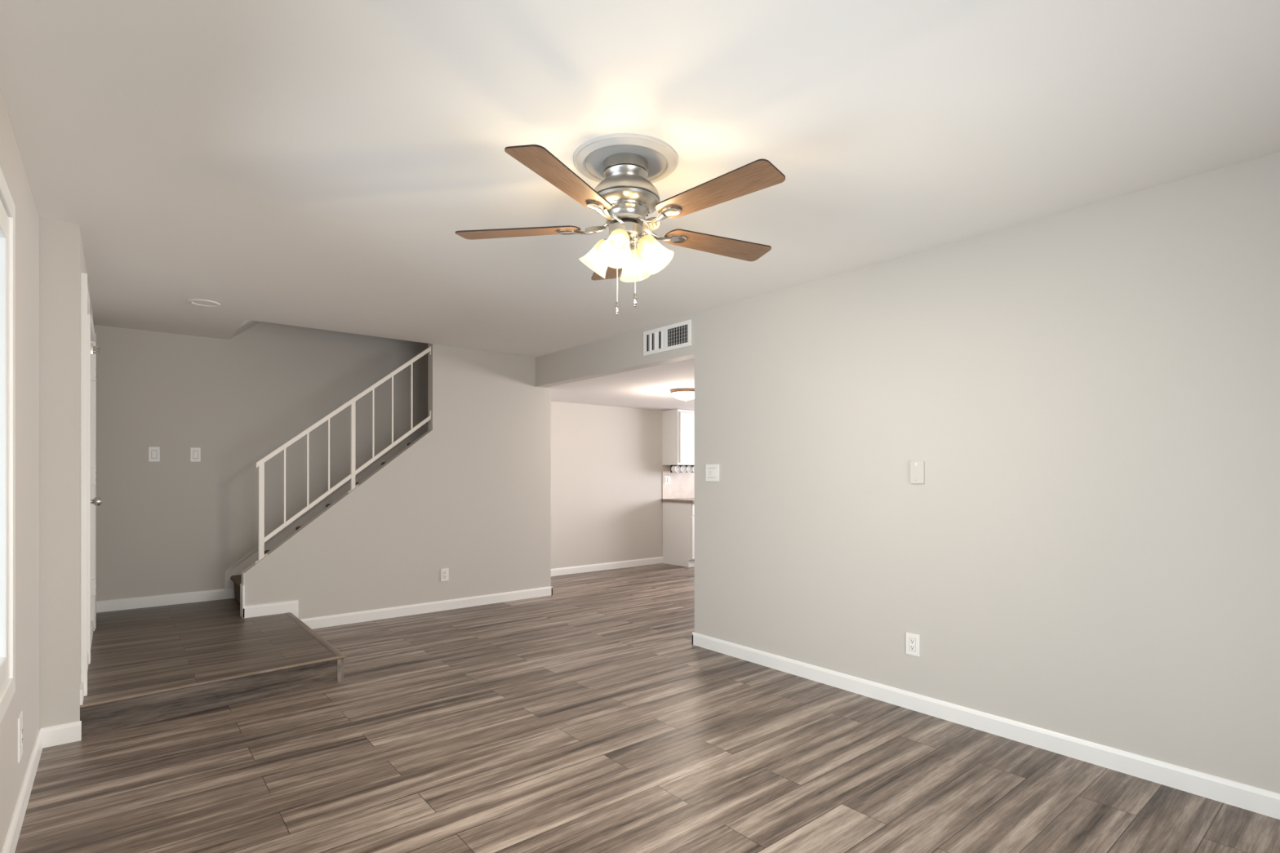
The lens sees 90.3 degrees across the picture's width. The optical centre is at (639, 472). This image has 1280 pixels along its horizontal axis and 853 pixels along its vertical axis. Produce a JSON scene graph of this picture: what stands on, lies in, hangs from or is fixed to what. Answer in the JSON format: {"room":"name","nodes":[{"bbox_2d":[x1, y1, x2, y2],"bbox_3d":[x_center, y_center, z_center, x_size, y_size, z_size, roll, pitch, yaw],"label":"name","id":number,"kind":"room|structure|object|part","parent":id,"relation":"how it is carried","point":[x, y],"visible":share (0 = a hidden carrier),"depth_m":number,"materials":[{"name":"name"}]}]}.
{"room":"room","nodes":[
{"label":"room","id":0,"kind":"room"},
{"bbox_2d":[0,89,39,852],"bbox_3d":[-0.978,0.045,0.630,0.160,2.440,5.815,0,0,-39],"label":"wall","id":1,"kind":"structure","parent":0,"point":[25,698],"depth_m":2.47,"materials":[{"name":"grey paint"}]},
{"bbox_2d":[0,166,15,723],"bbox_3d":[-1.353,-0.083,1.155,0.097,1.635,2.473,0,0,-39],"label":"window","id":2,"kind":"structure","parent":1,"relation":"in","point":[7,207],"depth_m":2.04,"materials":[{"name":"white plastic"}]},
{"bbox_3d":[-1.358,-0.081,1.155,0.089,1.501,2.350,0,0,-39],"label":"sash","id":3,"kind":"part","parent":2,"relation":"part of","materials":[{"name":"white plastic"}]},
{"bbox_2d":[17,711,22,763],"bbox_3d":[-2.261,0.962,2.325,0.009,0.160,0.098,0,0,-39],"label":"wall outlet","id":4,"kind":"object","parent":1,"relation":"attached to","point":[20,721],"visible":1,"depth_m":2.29,"materials":[{"name":"white plastic"}]},
{"bbox_2d":[20,725,22,746],"bbox_3d":[-2.260,0.962,2.326,0.006,0.068,0.034,0,0,-39],"label":"receptacle","id":5,"kind":"object","parent":4,"relation":"attached to","point":[21,726],"depth_m":2.32,"materials":[{"name":"white plastic"}]},
{"bbox_2d":[1,728,42,852],"bbox_3d":[-0.974,1.220,0.762,0.013,0.090,5.615,0,0,-39],"label":"baseboard","id":6,"kind":"structure","parent":1,"relation":"attached to","point":[14,831],"depth_m":2.35,"materials":[{"name":"white paint"}]},
{"bbox_2d":[39,217,94,728],"bbox_3d":[-3.642,0.045,3.982,0.300,2.440,2.747,0,0,-39],"label":"wall","id":7,"kind":"structure","parent":0,"point":[62,264],"depth_m":2.97,"materials":[{"name":"grey paint"}]},
{"bbox_2d":[40,720,81,748],"bbox_3d":[-2.701,1.220,2.968,0.146,0.090,0.013,0,0,-39],"label":"baseboard","id":8,"kind":"structure","parent":7,"relation":"attached to","point":[54,735],"depth_m":2.97,"materials":[{"name":"white paint"}]},
{"bbox_2d":[80,272,102,705],"bbox_3d":[-3.280,0.059,3.782,0.130,2.099,1.938,0,0,-39],"label":"door","id":9,"kind":"structure","parent":7,"relation":"in","point":[90,501],"depth_m":3.16,"materials":[{"name":"white paint"}]},
{"bbox_3d":[-3.329,0.059,3.839,0.042,2.099,1.786,0,0,-39],"label":"casing","id":10,"kind":"part","parent":9,"relation":"part of","materials":[{"name":"white paint"}]},
{"bbox_3d":[-3.270,0.171,3.810,0.080,0.066,0.066,0,0,-39],"label":"knob","id":11,"kind":"part","parent":9,"relation":"part of","materials":[{"name":"silver metal"}]},
{"bbox_2d":[94,321,427,604],"bbox_3d":[-3.105,-1.235,6.123,3.848,5.000,0.120,0,0,-39],"label":"wall","id":12,"kind":"structure","parent":0,"point":[175,524],"depth_m":5.56,"materials":[{"name":"grey paint"}]},
{"bbox_2d":[148,446,159,462],"bbox_3d":[-4.028,-0.155,5.280,0.075,0.122,0.011,0,0,-39],"label":"light switch","id":13,"kind":"object","parent":12,"relation":"attached to","point":[153,452],"visible":1,"depth_m":5.28,"materials":[{"name":"white plastic"}]},
{"bbox_2d":[96,588,232,613],"bbox_3d":[-3.767,1.063,5.099,0.925,0.090,0.622,0,0,-39],"label":"baseboard","id":14,"kind":"structure","parent":12,"relation":"attached to","point":[105,606],"depth_m":5.31,"materials":[{"name":"white paint"}]},
{"bbox_2d":[190,447,200,462],"bbox_3d":[-3.810,-0.157,5.459,0.072,0.122,0.011,0,0,-39],"label":"light switch","id":15,"kind":"object","parent":12,"relation":"attached to","point":[195,452],"visible":1,"depth_m":5.46,"materials":[{"name":"white plastic"}]},
{"bbox_2d":[224,422,427,598],"bbox_3d":[-2.652,-0.026,6.403,2.566,2.269,0.022,0,0,-39],"label":"trim","id":16,"kind":"structure","parent":12,"relation":"attached to","point":[236,569],"depth_m":6.04,"materials":[{"name":"white paint"}]},
{"bbox_2d":[242,343,551,619],"bbox_3d":[-2.009,-0.005,5.773,2.718,2.540,0.110,0,0,-39],"label":"wall","id":17,"kind":"structure","parent":0,"point":[470,496],"depth_m":5.88,"materials":[{"name":"grey paint"}]},
{"bbox_2d":[240,583,244,618],"bbox_3d":[-3.060,0.984,4.900,0.014,0.248,0.123,0,0,-39],"label":"trim","id":18,"kind":"structure","parent":17,"relation":"attached to","point":[242,587],"depth_m":4.87,"materials":[{"name":"white paint"}]},
{"bbox_2d":[241,571,244,585],"bbox_3d":[-3.061,0.813,4.908,0.006,0.094,0.110,0,0,-39],"label":"trim","id":19,"kind":"structure","parent":17,"relation":"attached to","point":[242,573],"depth_m":4.89,"materials":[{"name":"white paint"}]},
{"bbox_2d":[243,600,297,618],"bbox_3d":[-2.882,1.104,4.975,0.379,0.172,0.013,0,0,-39],"label":"trim","id":20,"kind":"structure","parent":17,"relation":"attached to","point":[268,609],"depth_m":4.97,"materials":[{"name":"white paint"}]},
{"bbox_2d":[254,346,431,564],"bbox_3d":[-2.459,-0.227,5.398,1.392,1.865,0.052,0,0,-39],"label":"stair railing","id":21,"kind":"object","parent":17,"relation":"on","point":[260,464],"visible":1,"depth_m":5.31,"materials":[{"name":"white paint"}]},
{"bbox_3d":[-2.965,0.295,4.983,0.037,0.781,0.034,0,0,-39],"label":"newel post","id":22,"kind":"part","parent":21,"relation":"part of","materials":[{"name":"white paint"}]},
{"bbox_3d":[-2.965,0.670,4.983,0.084,0.071,0.052,0,0,-39],"label":"foot plate","id":23,"kind":"part","parent":21,"relation":"part of","materials":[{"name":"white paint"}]},
{"bbox_3d":[-2.457,-0.600,5.400,1.385,1.120,0.038,0,0,-39],"label":"handrail","id":24,"kind":"part","parent":21,"relation":"part of","materials":[{"name":"white paint"}]},
{"bbox_3d":[-2.443,0.016,5.411,1.349,1.089,0.025,0,0,-39],"label":"rail","id":25,"kind":"part","parent":21,"relation":"part of","materials":[{"name":"white paint"}]},
{"bbox_3d":[-2.441,-0.237,5.414,0.033,0.772,0.034,0,0,-39],"label":"post","id":26,"kind":"part","parent":21,"relation":"part of","materials":[{"name":"white paint"}]},
{"bbox_2d":[440,568,448,581],"bbox_3d":[-1.799,0.939,5.868,0.073,0.116,0.009,0,0,-39],"label":"wall outlet","id":27,"kind":"object","parent":17,"relation":"attached to","point":[444,572],"visible":1,"depth_m":5.87,"materials":[{"name":"white plastic"}]},
{"bbox_2d":[443,571,446,578],"bbox_3d":[-1.798,0.939,5.867,0.032,0.066,0.005,0,0,-39],"label":"receptacle","id":28,"kind":"object","parent":27,"relation":"attached to","point":[444,572],"depth_m":5.86,"materials":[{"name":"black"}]},
{"bbox_2d":[300,556,662,629],"bbox_3d":[-1.239,1.220,6.992,4.876,0.090,1.043,0,0,-39],"label":"baseboard","id":29,"kind":"structure","parent":17,"relation":"attached to","point":[421,608],"depth_m":5.96,"materials":[{"name":"white paint"}]},
{"bbox_2d":[546,358,694,410],"bbox_3d":[2.250,-0.908,7.034,5.590,0.060,5.610,0,0,-39],"label":"ceiling","id":30,"kind":"structure","parent":0,"point":[650,388],"depth_m":6.59,"materials":[{"name":"white paint"}]},
{"bbox_2d":[670,388,694,401],"bbox_3d":[0.486,-0.816,6.751,0.328,0.125,0.328,0,0,-39],"label":"dome ceiling light","id":31,"kind":"object","parent":30,"relation":"attached to","point":[685,394],"visible":0.8,"depth_m":6.64,"materials":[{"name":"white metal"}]},
{"bbox_2d":[551,401,694,568],"bbox_3d":[0.499,0.164,9.167,5.587,2.203,0.130,0,0,-39],"label":"wall","id":32,"kind":"structure","parent":0,"point":[606,505],"depth_m":8.34,"materials":[{"name":"grey paint"}]},
{"bbox_2d":[663,475,670,484],"bbox_3d":[0.384,0.100,8.982,0.115,0.115,0.011,0,0,-39],"label":"light switch","id":33,"kind":"object","parent":32,"relation":"attached to","point":[666,478],"visible":1,"depth_m":8.98,"materials":[{"name":"white plastic"}]},
{"bbox_2d":[662,408,694,465],"bbox_3d":[0.817,-0.492,9.141,1.029,0.764,0.335,0,0,-39],"label":"upper cabinet","id":34,"kind":"object","parent":32,"relation":"attached to","point":[677,424],"visible":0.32,"depth_m":8.80,"materials":[{"name":"white paint"}]},
{"bbox_2d":[670,465,694,472],"bbox_3d":[0.631,-0.057,8.946,0.466,0.107,0.100,0,0,-39],"label":"rack","id":35,"kind":"object","parent":34,"relation":"attached to","point":[673,468],"visible":0.86,"depth_m":8.86,"materials":[{"name":"black"}]},
{"bbox_3d":[0.726,-0.486,8.862,0.465,0.693,0.020,0,0,-39],"label":"door","id":36,"kind":"part","parent":34,"relation":"part of","materials":[{"name":"white paint"}]},
{"bbox_2d":[0,0,1279,357],"bbox_3d":[-0.513,-2.093,2.777,4.085,1.836,8.542,0,0,-39],"label":"ceiling","id":37,"kind":"structure","parent":0,"point":[317,164],"depth_m":2.17,"materials":[{"name":"white paint"}]},
{"bbox_2d":[187,298,220,306],"bbox_3d":[-3.004,-1.171,4.391,0.184,0.008,0.184,0,0,-39],"label":"recessed light","id":38,"kind":"object","parent":37,"relation":"in","point":[206,303],"visible":1,"depth_m":4.38,"materials":[{"name":"white plastic"}]},
{"bbox_2d":[573,133,678,183],"bbox_3d":[-0.053,-1.165,2.397,0.394,0.021,0.394,0,0,-39],"label":"ceiling medallion","id":39,"kind":"object","parent":37,"relation":"attached to","point":[588,158],"visible":0.72,"depth_m":2.32,"materials":[{"name":"grey paint"}]},
{"bbox_2d":[455,144,785,315],"bbox_3d":[-0.021,-0.872,2.385,1.265,0.585,1.250,0,0,-39],"label":"ceiling fan","id":40,"kind":"object","parent":39,"relation":"hanging from","point":[625,197],"visible":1,"depth_m":2.32,"materials":[{"name":"brown wood"}]},
{"bbox_3d":[-0.465,-0.928,2.455,0.480,0.026,0.136,0,0,8],"label":"blade","id":41,"kind":"part","parent":40,"relation":"part of","materials":[{"name":"brown wood"}]},
{"bbox_3d":[-0.235,-0.928,2.024,0.136,0.026,0.480,0,0,26],"label":"blade","id":42,"kind":"part","parent":40,"relation":"part of","materials":[{"name":"brown wood"}]},
{"bbox_3d":[-0.150,-0.826,2.423,0.123,0.115,0.123,38,9,12],"label":"lamp shade","id":43,"kind":"part","parent":40,"relation":"part of","materials":[{"name":"white glass"}]},
{"bbox_3d":[-0.168,-0.915,2.388,0.080,0.035,0.037,0,0,8],"label":"scroll plate","id":44,"kind":"part","parent":40,"relation":"part of","materials":[{"name":"silver metal"}]},
{"bbox_3d":[-0.126,-0.928,2.806,0.136,0.026,0.480,0,0,-10],"label":"blade","id":45,"kind":"part","parent":40,"relation":"part of","materials":[{"name":"brown wood"}]},
{"bbox_3d":[-0.079,-0.826,2.301,0.123,0.115,0.123,0,-37,15],"label":"lamp shade","id":46,"kind":"part","parent":40,"relation":"part of","materials":[{"name":"white glass"}]},
{"bbox_3d":[-0.083,-0.765,2.342,0.004,0.274,0.003,0,0,-39],"label":"pull chain","id":47,"kind":"part","parent":40,"relation":"part of","materials":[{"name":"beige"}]},
{"bbox_3d":[-0.080,-0.915,2.286,0.037,0.035,0.080,0,0,26],"label":"scroll plate","id":48,"kind":"part","parent":40,"relation":"part of","materials":[{"name":"silver metal"}]},
{"bbox_3d":[-0.076,-0.843,2.313,0.037,0.050,0.037,0,-37,15],"label":"bulb","id":49,"kind":"part","parent":40,"relation":"part of","materials":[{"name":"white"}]},
{"bbox_3d":[-0.053,-0.837,2.397,0.104,0.099,0.104,0,0,-39],"label":"light kit stem","id":50,"kind":"part","parent":40,"relation":"part of","materials":[{"name":"silver metal"}]},
{"bbox_3d":[-0.039,-0.867,2.459,0.063,0.042,0.056,0,0,-39],"label":"lamp arm","id":51,"kind":"part","parent":40,"relation":"part of","materials":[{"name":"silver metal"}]},
{"bbox_3d":[-0.028,-0.826,2.494,0.123,0.115,0.123,0,37,15],"label":"lamp shade","id":52,"kind":"part","parent":40,"relation":"part of","materials":[{"name":"white glass"}]},
{"bbox_3d":[-0.018,-0.781,2.344,0.003,0.243,0.005,0,0,-39],"label":"pull chain","id":53,"kind":"part","parent":40,"relation":"part of","materials":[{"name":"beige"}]},
{"bbox_3d":[0.008,-0.867,2.383,0.056,0.042,0.063,0,0,-39],"label":"lamp arm","id":54,"kind":"part","parent":40,"relation":"part of","materials":[{"name":"silver metal"}]},
{"bbox_3d":[0.034,-0.915,2.472,0.080,0.035,0.037,0,0,-28],"label":"scroll plate","id":55,"kind":"part","parent":40,"relation":"part of","materials":[{"name":"silver metal"}]},
{"bbox_3d":[0.044,-0.915,2.338,0.080,0.035,0.037,0,0,44],"label":"scroll plate","id":56,"kind":"part","parent":40,"relation":"part of","materials":[{"name":"silver metal"}]},
{"bbox_3d":[0.043,-0.826,2.372,0.123,0.115,0.123,-38,-9,12],"label":"lamp shade","id":57,"kind":"part","parent":40,"relation":"part of","materials":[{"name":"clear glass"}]},
{"bbox_3d":[0.313,-0.928,2.592,0.480,0.026,0.136,0,0,-28],"label":"blade","id":58,"kind":"part","parent":40,"relation":"part of","materials":[{"name":"brown wood"}]},
{"bbox_3d":[0.245,-0.928,2.109,0.480,0.026,0.136,0,0,44],"label":"blade","id":59,"kind":"part","parent":40,"relation":"part of","materials":[{"name":"brown wood"}]},
{"bbox_2d":[14,563,1279,852],"bbox_3d":[1.670,1.305,4.680,9.475,0.080,8.710,0,0,-39],"label":"floor","id":60,"kind":"structure","parent":0,"point":[586,716],"depth_m":2.72,"materials":[{"name":"grey wood"}]},
{"bbox_2d":[80,598,346,737],"bbox_3d":[-3.026,1.185,4.420,1.210,0.160,2.611,0,0,-39],"label":"step","id":61,"kind":"structure","parent":60,"relation":"on","point":[154,664],"depth_m":3.76,"materials":[{"name":"brown wood"}]},
{"bbox_3d":[-2.304,1.192,4.452,0.038,0.145,1.555,0,0,-39],"label":"panel","id":62,"kind":"part","parent":61,"relation":"part of","materials":[{"name":"brown wood"}]},
{"bbox_2d":[230,442,411,603],"bbox_3d":[-2.440,0.195,6.032,2.344,1.827,0.830,0,0,-39],"label":"staircase","id":63,"kind":"structure","parent":60,"relation":"on","point":[237,580],"depth_m":5.52,"materials":[{"name":"brown wood"}]},
{"bbox_2d":[662,502,694,567],"bbox_3d":[0.902,0.834,9.037,1.029,0.863,0.592,0,0,-39],"label":"base cabinet","id":64,"kind":"object","parent":60,"relation":"on","point":[678,518],"visible":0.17,"depth_m":8.68,"materials":[{"name":"white paint"}]},
{"bbox_2d":[661,497,694,503],"bbox_3d":[0.905,0.383,9.016,1.051,0.038,0.640,0,0,-39],"label":"countertop","id":65,"kind":"structure","parent":64,"relation":"on","point":[691,500],"depth_m":8.73,"materials":[{"name":"brown stone"}]},
{"bbox_3d":[0.882,0.492,8.654,0.488,0.155,0.020,0,0,-39],"label":"drawer","id":66,"kind":"part","parent":64,"relation":"part of","materials":[{"name":"white paint"}]},
{"bbox_3d":[0.883,0.868,8.653,0.488,0.565,0.023,0,0,-39],"label":"cabinet door","id":67,"kind":"part","parent":64,"relation":"part of","materials":[{"name":"white paint"}]},
{"bbox_2d":[535,151,1279,793],"bbox_3d":[1.356,0.045,3.626,0.120,2.440,7.480,0,0,-39],"label":"wall","id":68,"kind":"structure","parent":0,"point":[1087,548],"depth_m":2.97,"materials":[{"name":"grey paint"}]},
{"bbox_2d":[643,319,691,355],"bbox_3d":[0.204,-1.040,4.924,0.012,0.194,0.545,0,0,-39],"label":"air vent","id":69,"kind":"object","parent":68,"relation":"in","point":[676,335],"visible":1,"depth_m":4.91,"materials":[{"name":"white plastic"}]},
{"bbox_2d":[705,464,719,481],"bbox_3d":[0.516,-0.001,4.546,0.010,0.121,0.128,0,0,-39],"label":"light switch","id":70,"kind":"object","parent":68,"relation":"attached to","point":[712,471],"visible":1,"depth_m":4.54,"materials":[{"name":"white plastic"}]},
{"bbox_2d":[906,632,919,657],"bbox_3d":[1.457,0.917,3.402,0.009,0.116,0.075,0,0,-39],"label":"wall outlet","id":71,"kind":"object","parent":68,"relation":"attached to","point":[913,641],"visible":1,"depth_m":3.40,"materials":[{"name":"white plastic"}]},
{"bbox_2d":[909,637,915,651],"bbox_3d":[1.456,0.917,3.402,0.004,0.068,0.034,0,0,-39],"label":"receptacle","id":72,"kind":"object","parent":71,"relation":"attached to","point":[912,640],"depth_m":3.40,"materials":[{"name":"white plastic"}]},
{"bbox_2d":[910,461,924,484],"bbox_3d":[1.470,-0.003,3.379,0.017,0.119,0.073,0,0,-39],"label":"blank plate","id":73,"kind":"object","parent":68,"relation":"attached to","point":[917,468],"visible":1,"depth_m":3.38,"materials":[{"name":"white plastic"}]},
{"bbox_2d":[692,631,1279,819],"bbox_3d":[2.022,1.220,2.816,0.146,0.090,4.984,0,0,-39],"label":"baseboard","id":74,"kind":"structure","parent":68,"relation":"attached to","point":[1260,801],"depth_m":2.95,"materials":[{"name":"white paint"}]}
]}

